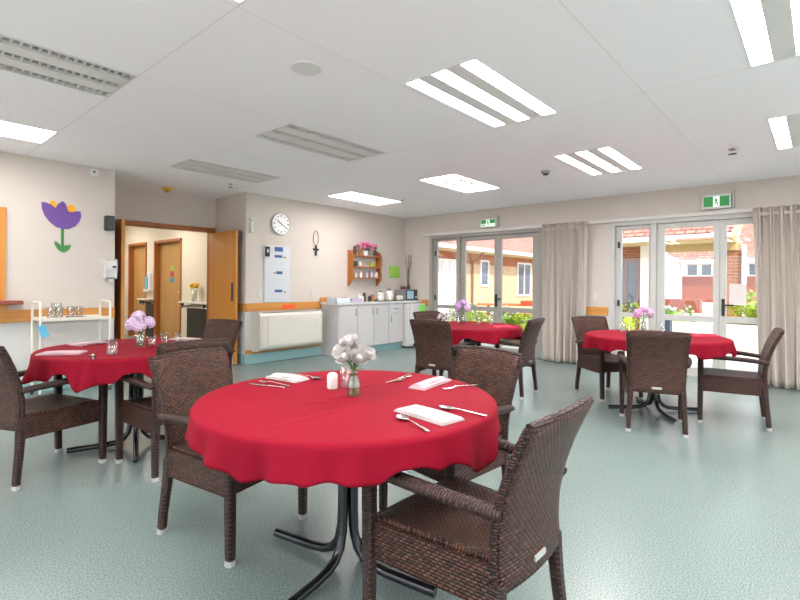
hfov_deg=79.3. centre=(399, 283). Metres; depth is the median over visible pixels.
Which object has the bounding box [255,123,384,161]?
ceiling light
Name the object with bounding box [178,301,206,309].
shelf
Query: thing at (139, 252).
door
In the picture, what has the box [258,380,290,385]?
fork
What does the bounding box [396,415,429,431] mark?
spoon
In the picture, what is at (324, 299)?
timber upstand
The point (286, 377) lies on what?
napkin
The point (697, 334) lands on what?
napkin
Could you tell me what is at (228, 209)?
wall
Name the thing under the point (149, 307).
cabinet
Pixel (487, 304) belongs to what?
picnic table
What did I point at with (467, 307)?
flower
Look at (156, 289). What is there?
trim
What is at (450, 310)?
shrub
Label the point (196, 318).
cabinet
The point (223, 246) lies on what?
door
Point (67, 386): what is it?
baseboard
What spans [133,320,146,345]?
flower
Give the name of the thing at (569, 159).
diffuser
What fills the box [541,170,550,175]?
smoke detector
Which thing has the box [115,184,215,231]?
wall
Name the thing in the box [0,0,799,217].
ceiling
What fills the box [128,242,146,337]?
trim
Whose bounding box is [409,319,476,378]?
woven armchair
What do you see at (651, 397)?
pedestal table
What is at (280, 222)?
wall clock
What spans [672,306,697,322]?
shrub
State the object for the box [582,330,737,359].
tablecloth
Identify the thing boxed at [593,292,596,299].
light switch
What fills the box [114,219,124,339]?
door
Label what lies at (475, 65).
diffuser
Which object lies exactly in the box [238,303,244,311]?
trim
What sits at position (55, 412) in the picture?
woven armchair
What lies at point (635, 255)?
building
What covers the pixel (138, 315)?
flower
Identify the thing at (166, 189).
smoke detector
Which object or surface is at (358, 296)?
box
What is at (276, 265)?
notice board
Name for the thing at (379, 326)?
base cabinet
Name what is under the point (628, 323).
shrub
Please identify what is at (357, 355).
rose
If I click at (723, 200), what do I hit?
exit sign
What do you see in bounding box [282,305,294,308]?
sticker
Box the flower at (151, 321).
[140,316,155,345]
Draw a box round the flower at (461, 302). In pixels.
[459,299,466,322]
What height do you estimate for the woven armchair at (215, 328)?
0.847 m
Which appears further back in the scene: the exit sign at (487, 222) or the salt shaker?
the exit sign at (487, 222)
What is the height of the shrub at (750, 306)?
0.698 m
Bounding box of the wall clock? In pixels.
[271,213,290,234]
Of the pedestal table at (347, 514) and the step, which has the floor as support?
the pedestal table at (347, 514)
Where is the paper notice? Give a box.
[729,284,746,304]
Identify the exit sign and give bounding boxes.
[480,216,498,227]
[702,190,734,209]
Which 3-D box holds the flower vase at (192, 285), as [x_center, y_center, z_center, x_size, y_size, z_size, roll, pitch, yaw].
[-3.602,0.148,8.457,0.199,0.335,0.148,0,0,41]
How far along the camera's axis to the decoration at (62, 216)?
5.36 m
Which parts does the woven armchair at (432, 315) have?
backrest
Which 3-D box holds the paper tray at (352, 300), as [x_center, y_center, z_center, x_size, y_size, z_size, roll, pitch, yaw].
[-0.814,0.283,8.273,0.225,0.060,0.299,0,0,41]
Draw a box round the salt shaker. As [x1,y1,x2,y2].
[327,372,337,388]
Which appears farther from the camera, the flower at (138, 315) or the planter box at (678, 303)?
the planter box at (678, 303)
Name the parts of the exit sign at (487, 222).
white panel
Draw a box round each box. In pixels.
[354,294,363,301]
[665,299,701,312]
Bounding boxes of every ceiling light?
[0,34,136,96]
[0,120,56,142]
[169,159,280,182]
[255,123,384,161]
[329,192,399,204]
[405,58,556,126]
[420,174,498,192]
[554,147,640,174]
[729,0,799,66]
[768,113,799,148]
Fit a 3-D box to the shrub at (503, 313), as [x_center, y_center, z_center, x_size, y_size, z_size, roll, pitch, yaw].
[2.286,0.819,10.352,0.795,0.684,0.760,0,0,19]
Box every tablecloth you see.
[21,338,228,392]
[184,370,500,487]
[412,321,522,344]
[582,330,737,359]
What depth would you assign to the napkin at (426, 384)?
2.26 m
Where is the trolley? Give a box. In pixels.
[30,299,111,395]
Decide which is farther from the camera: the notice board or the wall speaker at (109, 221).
the notice board
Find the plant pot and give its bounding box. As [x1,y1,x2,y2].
[665,306,676,330]
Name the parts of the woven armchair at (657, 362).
leg, armrest, leg, backrest, leg, leg, armrest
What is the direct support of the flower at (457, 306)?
in the glass vase
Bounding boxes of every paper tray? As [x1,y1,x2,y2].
[327,298,349,302]
[350,298,361,302]
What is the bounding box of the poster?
[389,266,398,277]
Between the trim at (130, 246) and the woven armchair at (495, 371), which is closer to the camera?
the woven armchair at (495, 371)
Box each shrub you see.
[447,302,475,320]
[450,304,483,321]
[466,311,488,321]
[486,305,513,321]
[490,306,523,325]
[502,317,516,339]
[512,313,531,330]
[622,302,644,329]
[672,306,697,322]
[726,290,756,317]
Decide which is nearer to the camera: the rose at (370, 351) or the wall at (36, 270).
the rose at (370, 351)
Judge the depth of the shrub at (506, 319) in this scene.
9.89 m
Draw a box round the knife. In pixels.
[248,383,285,387]
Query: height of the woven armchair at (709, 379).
0.847 m
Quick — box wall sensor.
[89,169,98,176]
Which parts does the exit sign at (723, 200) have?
green panel, white panel, green panel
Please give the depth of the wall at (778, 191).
7.23 m
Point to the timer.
(267, 248)
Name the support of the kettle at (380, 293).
on the tray
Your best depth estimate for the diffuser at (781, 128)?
4.13 m
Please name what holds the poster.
attached to the wall at (339, 230)
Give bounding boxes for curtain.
[542,221,587,364]
[752,204,799,389]
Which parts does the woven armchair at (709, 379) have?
leg, seat, armrest, armrest, leg, leg, backrest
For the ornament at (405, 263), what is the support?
on the microwave
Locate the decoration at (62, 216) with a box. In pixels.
[41,200,80,251]
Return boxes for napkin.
[35,350,87,355]
[67,341,108,345]
[167,337,200,340]
[265,373,309,382]
[394,404,464,425]
[409,376,451,390]
[489,325,513,327]
[691,333,720,336]
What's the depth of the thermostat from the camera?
7.12 m
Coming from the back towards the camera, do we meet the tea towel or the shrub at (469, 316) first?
the shrub at (469, 316)
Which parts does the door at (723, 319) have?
handle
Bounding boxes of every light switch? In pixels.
[258,289,261,296]
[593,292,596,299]
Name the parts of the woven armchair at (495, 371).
leg, backrest, leg, armrest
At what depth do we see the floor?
2.49 m
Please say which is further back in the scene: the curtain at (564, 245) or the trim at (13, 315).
the curtain at (564, 245)
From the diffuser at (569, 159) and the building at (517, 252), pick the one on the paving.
the building at (517, 252)
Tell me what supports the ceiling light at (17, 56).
attached to the ceiling
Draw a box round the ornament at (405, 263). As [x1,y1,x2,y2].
[404,254,411,288]
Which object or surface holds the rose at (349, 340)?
in the glass vase at (348, 369)
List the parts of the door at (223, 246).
handle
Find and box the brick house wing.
[665,224,755,303]
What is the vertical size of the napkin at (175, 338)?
0.015 m
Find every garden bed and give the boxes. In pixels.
[472,339,519,345]
[731,323,756,325]
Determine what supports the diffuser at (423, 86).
attached to the ceiling light at (471, 87)
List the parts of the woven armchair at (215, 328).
backrest, armrest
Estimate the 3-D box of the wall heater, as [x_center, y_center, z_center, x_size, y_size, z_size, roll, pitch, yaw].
[-1.733,0.708,7.493,0.274,0.579,1.160,0,0,41]
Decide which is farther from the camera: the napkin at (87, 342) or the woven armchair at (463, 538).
the napkin at (87, 342)
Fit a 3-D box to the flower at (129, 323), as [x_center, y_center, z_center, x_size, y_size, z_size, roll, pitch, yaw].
[-1.954,0.347,3.509,0.096,0.209,0.095,0,0,8]
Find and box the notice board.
[264,245,289,301]
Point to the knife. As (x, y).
(248, 383)
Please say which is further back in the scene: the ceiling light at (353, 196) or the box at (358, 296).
the box at (358, 296)
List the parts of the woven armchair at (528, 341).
armrest, leg, backrest, leg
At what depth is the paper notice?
6.13 m
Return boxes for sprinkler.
[728,148,737,154]
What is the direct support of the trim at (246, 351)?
attached to the wall at (339, 230)
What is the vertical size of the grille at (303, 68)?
0.003 m
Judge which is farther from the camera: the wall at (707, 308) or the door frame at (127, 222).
the wall at (707, 308)
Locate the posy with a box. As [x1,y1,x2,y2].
[437,312,452,320]
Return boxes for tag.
[38,325,48,337]
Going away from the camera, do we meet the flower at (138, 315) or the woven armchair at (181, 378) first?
the woven armchair at (181, 378)
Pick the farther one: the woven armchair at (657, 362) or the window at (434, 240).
the window at (434, 240)
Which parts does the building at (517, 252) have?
pane, pane, pane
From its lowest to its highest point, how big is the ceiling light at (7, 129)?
0.104 m
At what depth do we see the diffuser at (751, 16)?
2.49 m
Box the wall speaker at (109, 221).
[104,215,114,230]
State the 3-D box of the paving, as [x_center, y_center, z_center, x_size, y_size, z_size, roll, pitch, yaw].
[11.424,1.369,17.614,22.000,0.090,26.430,0,0,41]
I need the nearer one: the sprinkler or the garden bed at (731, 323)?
the sprinkler
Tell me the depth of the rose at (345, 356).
2.03 m
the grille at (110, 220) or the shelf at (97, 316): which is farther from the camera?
the grille at (110, 220)
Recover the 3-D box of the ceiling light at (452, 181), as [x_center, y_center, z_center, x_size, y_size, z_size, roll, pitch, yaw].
[0.806,-1.366,6.375,0.541,0.104,1.098,0,0,41]
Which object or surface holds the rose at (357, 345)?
in the glass vase at (348, 369)
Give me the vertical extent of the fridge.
0.830 m
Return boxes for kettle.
[377,291,383,300]
[385,289,393,299]
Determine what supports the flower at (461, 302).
in the glass vase
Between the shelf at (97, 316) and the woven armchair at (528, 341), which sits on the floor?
the woven armchair at (528, 341)
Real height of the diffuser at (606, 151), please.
0.008 m
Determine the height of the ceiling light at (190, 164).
0.104 m
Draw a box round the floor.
[0,335,799,599]
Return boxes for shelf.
[33,314,108,321]
[137,298,152,304]
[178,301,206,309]
[347,250,381,285]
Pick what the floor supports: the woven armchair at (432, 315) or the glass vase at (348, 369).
the woven armchair at (432, 315)
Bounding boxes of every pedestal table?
[67,373,164,462]
[274,485,436,599]
[608,393,696,421]
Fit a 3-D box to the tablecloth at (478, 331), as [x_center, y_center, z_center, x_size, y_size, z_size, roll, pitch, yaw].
[0.797,0.571,5.684,1.274,0.173,1.288,0,0,41]
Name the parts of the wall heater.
panel, panel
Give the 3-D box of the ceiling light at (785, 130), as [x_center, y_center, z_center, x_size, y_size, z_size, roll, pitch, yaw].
[3.470,-1.345,4.042,0.550,0.104,1.098,0,0,41]
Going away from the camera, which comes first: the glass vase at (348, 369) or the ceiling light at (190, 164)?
the glass vase at (348, 369)
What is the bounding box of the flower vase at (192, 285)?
[190,283,198,299]
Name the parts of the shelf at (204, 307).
shelf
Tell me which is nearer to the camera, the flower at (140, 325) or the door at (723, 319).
the flower at (140, 325)
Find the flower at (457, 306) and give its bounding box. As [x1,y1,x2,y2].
[454,302,462,313]
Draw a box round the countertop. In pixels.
[320,300,421,305]
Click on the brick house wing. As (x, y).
(694, 280)
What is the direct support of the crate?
on the picnic table at (487, 304)
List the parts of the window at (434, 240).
sash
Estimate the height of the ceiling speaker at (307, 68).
0.009 m
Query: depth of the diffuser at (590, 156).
5.19 m
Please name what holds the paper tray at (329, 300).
on the countertop
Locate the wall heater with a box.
[250,309,322,351]
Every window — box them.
[0,207,5,300]
[429,228,541,358]
[610,212,771,385]
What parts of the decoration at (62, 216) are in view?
stem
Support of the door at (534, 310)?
attached to the window at (434, 240)
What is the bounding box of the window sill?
[0,300,22,304]
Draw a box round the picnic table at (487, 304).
[477,303,531,321]
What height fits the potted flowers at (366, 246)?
0.262 m
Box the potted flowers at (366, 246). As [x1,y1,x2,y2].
[355,241,377,255]
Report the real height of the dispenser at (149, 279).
0.400 m
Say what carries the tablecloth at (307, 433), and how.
on the pedestal table at (347, 514)
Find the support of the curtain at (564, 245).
hanging from the wall at (778, 191)
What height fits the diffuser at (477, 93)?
0.008 m
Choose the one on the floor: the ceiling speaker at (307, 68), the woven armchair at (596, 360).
the woven armchair at (596, 360)
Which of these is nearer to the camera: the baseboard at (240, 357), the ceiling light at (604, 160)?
the ceiling light at (604, 160)
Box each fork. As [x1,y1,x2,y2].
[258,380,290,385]
[443,384,476,388]
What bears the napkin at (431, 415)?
on the tablecloth at (307, 433)
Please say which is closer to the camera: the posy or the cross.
the posy
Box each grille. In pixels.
[107,217,113,228]
[302,67,310,70]
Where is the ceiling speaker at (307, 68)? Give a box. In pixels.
[290,61,322,75]
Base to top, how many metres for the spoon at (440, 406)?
0.011 m
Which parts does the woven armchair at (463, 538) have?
leg, seat, armrest, leg, leg, armrest, maker plate, backrest, leg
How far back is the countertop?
8.44 m
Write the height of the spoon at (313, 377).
0.011 m
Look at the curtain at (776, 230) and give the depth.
5.72 m
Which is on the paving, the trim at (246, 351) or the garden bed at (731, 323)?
the garden bed at (731, 323)
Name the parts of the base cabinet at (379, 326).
panel, door, door, door, door, drawer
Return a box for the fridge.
[401,303,424,347]
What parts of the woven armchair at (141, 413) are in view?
leg, seat, armrest, leg, backrest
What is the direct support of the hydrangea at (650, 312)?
in the glass vase
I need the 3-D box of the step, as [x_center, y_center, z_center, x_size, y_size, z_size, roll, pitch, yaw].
[3.660,1.248,7.532,8.400,0.025,1.030,0,0,41]
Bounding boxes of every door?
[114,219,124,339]
[134,246,144,336]
[159,242,179,337]
[209,230,240,363]
[460,235,500,347]
[497,232,538,356]
[657,220,719,374]
[719,217,756,368]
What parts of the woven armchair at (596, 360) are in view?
leg, backrest, seat, leg, leg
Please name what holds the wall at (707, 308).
on the paving
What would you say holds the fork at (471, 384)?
on the tablecloth at (307, 433)
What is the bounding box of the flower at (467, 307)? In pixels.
[462,303,470,319]
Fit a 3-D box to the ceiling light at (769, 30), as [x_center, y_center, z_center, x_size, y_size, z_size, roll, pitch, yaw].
[1.933,-1.357,2.286,0.550,0.104,1.150,0,0,41]
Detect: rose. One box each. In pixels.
[331,341,355,392]
[333,346,353,392]
[339,334,357,365]
[350,347,368,384]
[351,343,362,392]
[352,344,376,392]
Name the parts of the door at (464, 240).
handle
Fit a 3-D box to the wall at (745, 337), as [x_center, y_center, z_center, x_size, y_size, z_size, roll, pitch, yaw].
[7.231,1.024,7.851,5.450,0.530,0.150,0,0,41]
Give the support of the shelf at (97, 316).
attached to the trolley
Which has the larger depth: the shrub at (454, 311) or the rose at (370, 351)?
the shrub at (454, 311)
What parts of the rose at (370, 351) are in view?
stem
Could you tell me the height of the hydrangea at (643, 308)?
0.259 m
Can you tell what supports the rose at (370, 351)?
in the glass vase at (348, 369)
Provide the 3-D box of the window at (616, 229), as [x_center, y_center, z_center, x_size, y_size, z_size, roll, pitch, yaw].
[3.946,0.167,6.466,2.140,2.130,0.150,0,0,41]
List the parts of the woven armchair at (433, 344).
leg, backrest, leg, armrest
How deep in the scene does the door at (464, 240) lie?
8.67 m
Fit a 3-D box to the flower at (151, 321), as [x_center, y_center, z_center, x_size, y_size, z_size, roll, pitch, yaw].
[-1.852,0.345,3.566,0.091,0.216,0.089,0,0,15]
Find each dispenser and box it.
[103,258,117,281]
[143,272,152,291]
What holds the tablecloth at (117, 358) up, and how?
on the pedestal table at (135, 392)
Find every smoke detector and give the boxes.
[161,187,172,192]
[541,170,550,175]
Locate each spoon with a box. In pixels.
[295,374,320,378]
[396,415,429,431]
[439,405,486,415]
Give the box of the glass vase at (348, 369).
[346,369,360,393]
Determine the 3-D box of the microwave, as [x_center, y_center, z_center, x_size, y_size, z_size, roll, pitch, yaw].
[0.133,0.211,9.448,0.276,0.210,0.355,0,0,41]
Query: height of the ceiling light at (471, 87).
0.104 m
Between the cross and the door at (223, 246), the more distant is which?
the cross
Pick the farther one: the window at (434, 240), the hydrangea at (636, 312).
the window at (434, 240)
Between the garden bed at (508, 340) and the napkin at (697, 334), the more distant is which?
the garden bed at (508, 340)
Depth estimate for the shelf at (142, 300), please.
9.81 m
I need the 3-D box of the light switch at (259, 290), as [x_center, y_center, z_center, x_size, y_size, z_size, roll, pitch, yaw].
[-2.100,0.140,7.247,0.013,0.115,0.070,0,0,41]
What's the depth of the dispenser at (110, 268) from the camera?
5.66 m
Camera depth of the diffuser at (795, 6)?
2.46 m
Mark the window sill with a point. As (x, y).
(7, 302)
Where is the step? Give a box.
[481,343,757,371]
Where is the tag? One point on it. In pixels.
(42, 329)
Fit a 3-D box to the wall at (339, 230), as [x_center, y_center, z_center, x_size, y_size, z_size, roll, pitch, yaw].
[-1.086,-0.071,8.527,0.150,2.525,3.740,0,0,41]
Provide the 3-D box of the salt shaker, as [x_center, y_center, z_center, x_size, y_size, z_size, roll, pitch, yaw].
[-0.307,0.439,2.196,0.048,0.074,0.048,0,0,41]
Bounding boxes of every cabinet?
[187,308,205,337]
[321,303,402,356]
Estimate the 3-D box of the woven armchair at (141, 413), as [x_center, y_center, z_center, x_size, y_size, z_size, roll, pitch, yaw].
[-1.486,0.766,3.190,0.630,0.847,0.572,0,0,41]
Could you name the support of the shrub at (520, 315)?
on the garden bed at (508, 340)
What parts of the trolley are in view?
post, handle, post, post, handle, post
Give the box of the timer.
[265,246,269,255]
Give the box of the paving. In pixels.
[484,315,758,370]
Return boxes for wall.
[0,152,114,379]
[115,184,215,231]
[124,226,206,337]
[216,193,240,352]
[240,192,404,353]
[404,175,799,349]
[672,321,757,353]
[674,302,746,322]
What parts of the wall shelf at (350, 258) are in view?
panel, panel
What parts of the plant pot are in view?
pot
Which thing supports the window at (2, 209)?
in the wall at (36, 270)
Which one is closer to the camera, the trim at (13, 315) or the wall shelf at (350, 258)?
the trim at (13, 315)
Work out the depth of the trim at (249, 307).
7.49 m
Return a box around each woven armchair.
[0,346,107,490]
[115,338,229,482]
[148,347,306,567]
[152,319,242,380]
[362,396,593,599]
[379,345,523,510]
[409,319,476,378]
[413,311,471,375]
[476,318,544,399]
[571,316,642,401]
[617,330,691,437]
[697,327,784,430]
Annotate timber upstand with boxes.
[320,297,346,301]
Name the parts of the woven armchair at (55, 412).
backrest, leg, armrest, armrest, leg, seat, leg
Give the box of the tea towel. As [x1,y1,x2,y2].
[419,305,425,310]
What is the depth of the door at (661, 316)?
6.49 m
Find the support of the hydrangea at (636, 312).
in the glass vase
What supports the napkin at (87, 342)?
on the tablecloth at (117, 358)
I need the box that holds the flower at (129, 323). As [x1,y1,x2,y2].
[125,317,139,336]
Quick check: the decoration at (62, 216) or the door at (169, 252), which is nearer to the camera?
the decoration at (62, 216)
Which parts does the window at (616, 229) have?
sash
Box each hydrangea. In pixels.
[632,308,642,319]
[640,306,648,330]
[644,308,653,319]
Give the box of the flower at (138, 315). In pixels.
[131,310,145,319]
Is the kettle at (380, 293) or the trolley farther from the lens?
the kettle at (380, 293)
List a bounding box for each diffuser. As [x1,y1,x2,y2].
[409,80,502,124]
[434,70,527,119]
[463,59,552,113]
[557,155,598,173]
[578,151,618,171]
[600,147,639,168]
[731,0,772,63]
[769,117,791,147]
[791,0,799,52]
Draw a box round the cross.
[313,231,318,255]
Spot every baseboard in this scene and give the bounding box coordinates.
[22,375,70,393]
[237,353,243,364]
[244,346,320,364]
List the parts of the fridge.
door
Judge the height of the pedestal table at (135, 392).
0.711 m
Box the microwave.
[396,289,416,299]
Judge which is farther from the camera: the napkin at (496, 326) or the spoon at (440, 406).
the napkin at (496, 326)
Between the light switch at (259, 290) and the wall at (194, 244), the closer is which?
the light switch at (259, 290)
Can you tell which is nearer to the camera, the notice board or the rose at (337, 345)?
the rose at (337, 345)
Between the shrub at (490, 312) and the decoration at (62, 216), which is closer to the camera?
the decoration at (62, 216)
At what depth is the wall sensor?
5.57 m
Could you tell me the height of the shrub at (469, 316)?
0.578 m
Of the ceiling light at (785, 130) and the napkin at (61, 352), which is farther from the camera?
the ceiling light at (785, 130)
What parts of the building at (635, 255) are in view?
pane, entrance door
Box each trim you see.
[0,305,8,323]
[8,307,114,322]
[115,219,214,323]
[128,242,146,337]
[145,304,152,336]
[153,238,181,337]
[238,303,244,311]
[245,299,395,311]
[245,345,320,353]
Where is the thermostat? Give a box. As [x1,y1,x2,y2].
[250,217,253,232]
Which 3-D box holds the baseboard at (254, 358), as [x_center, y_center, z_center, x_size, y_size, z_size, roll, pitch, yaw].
[-1.093,1.116,8.398,0.025,0.150,3.590,0,0,41]
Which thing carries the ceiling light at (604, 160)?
attached to the ceiling
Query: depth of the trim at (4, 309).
4.96 m
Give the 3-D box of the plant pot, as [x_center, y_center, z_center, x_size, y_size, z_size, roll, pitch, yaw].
[4.654,0.819,8.412,0.330,0.900,0.365,0,0,41]
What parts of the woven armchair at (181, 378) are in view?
leg, armrest, seat, backrest, leg, leg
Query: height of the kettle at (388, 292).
0.233 m
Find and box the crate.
[520,300,531,304]

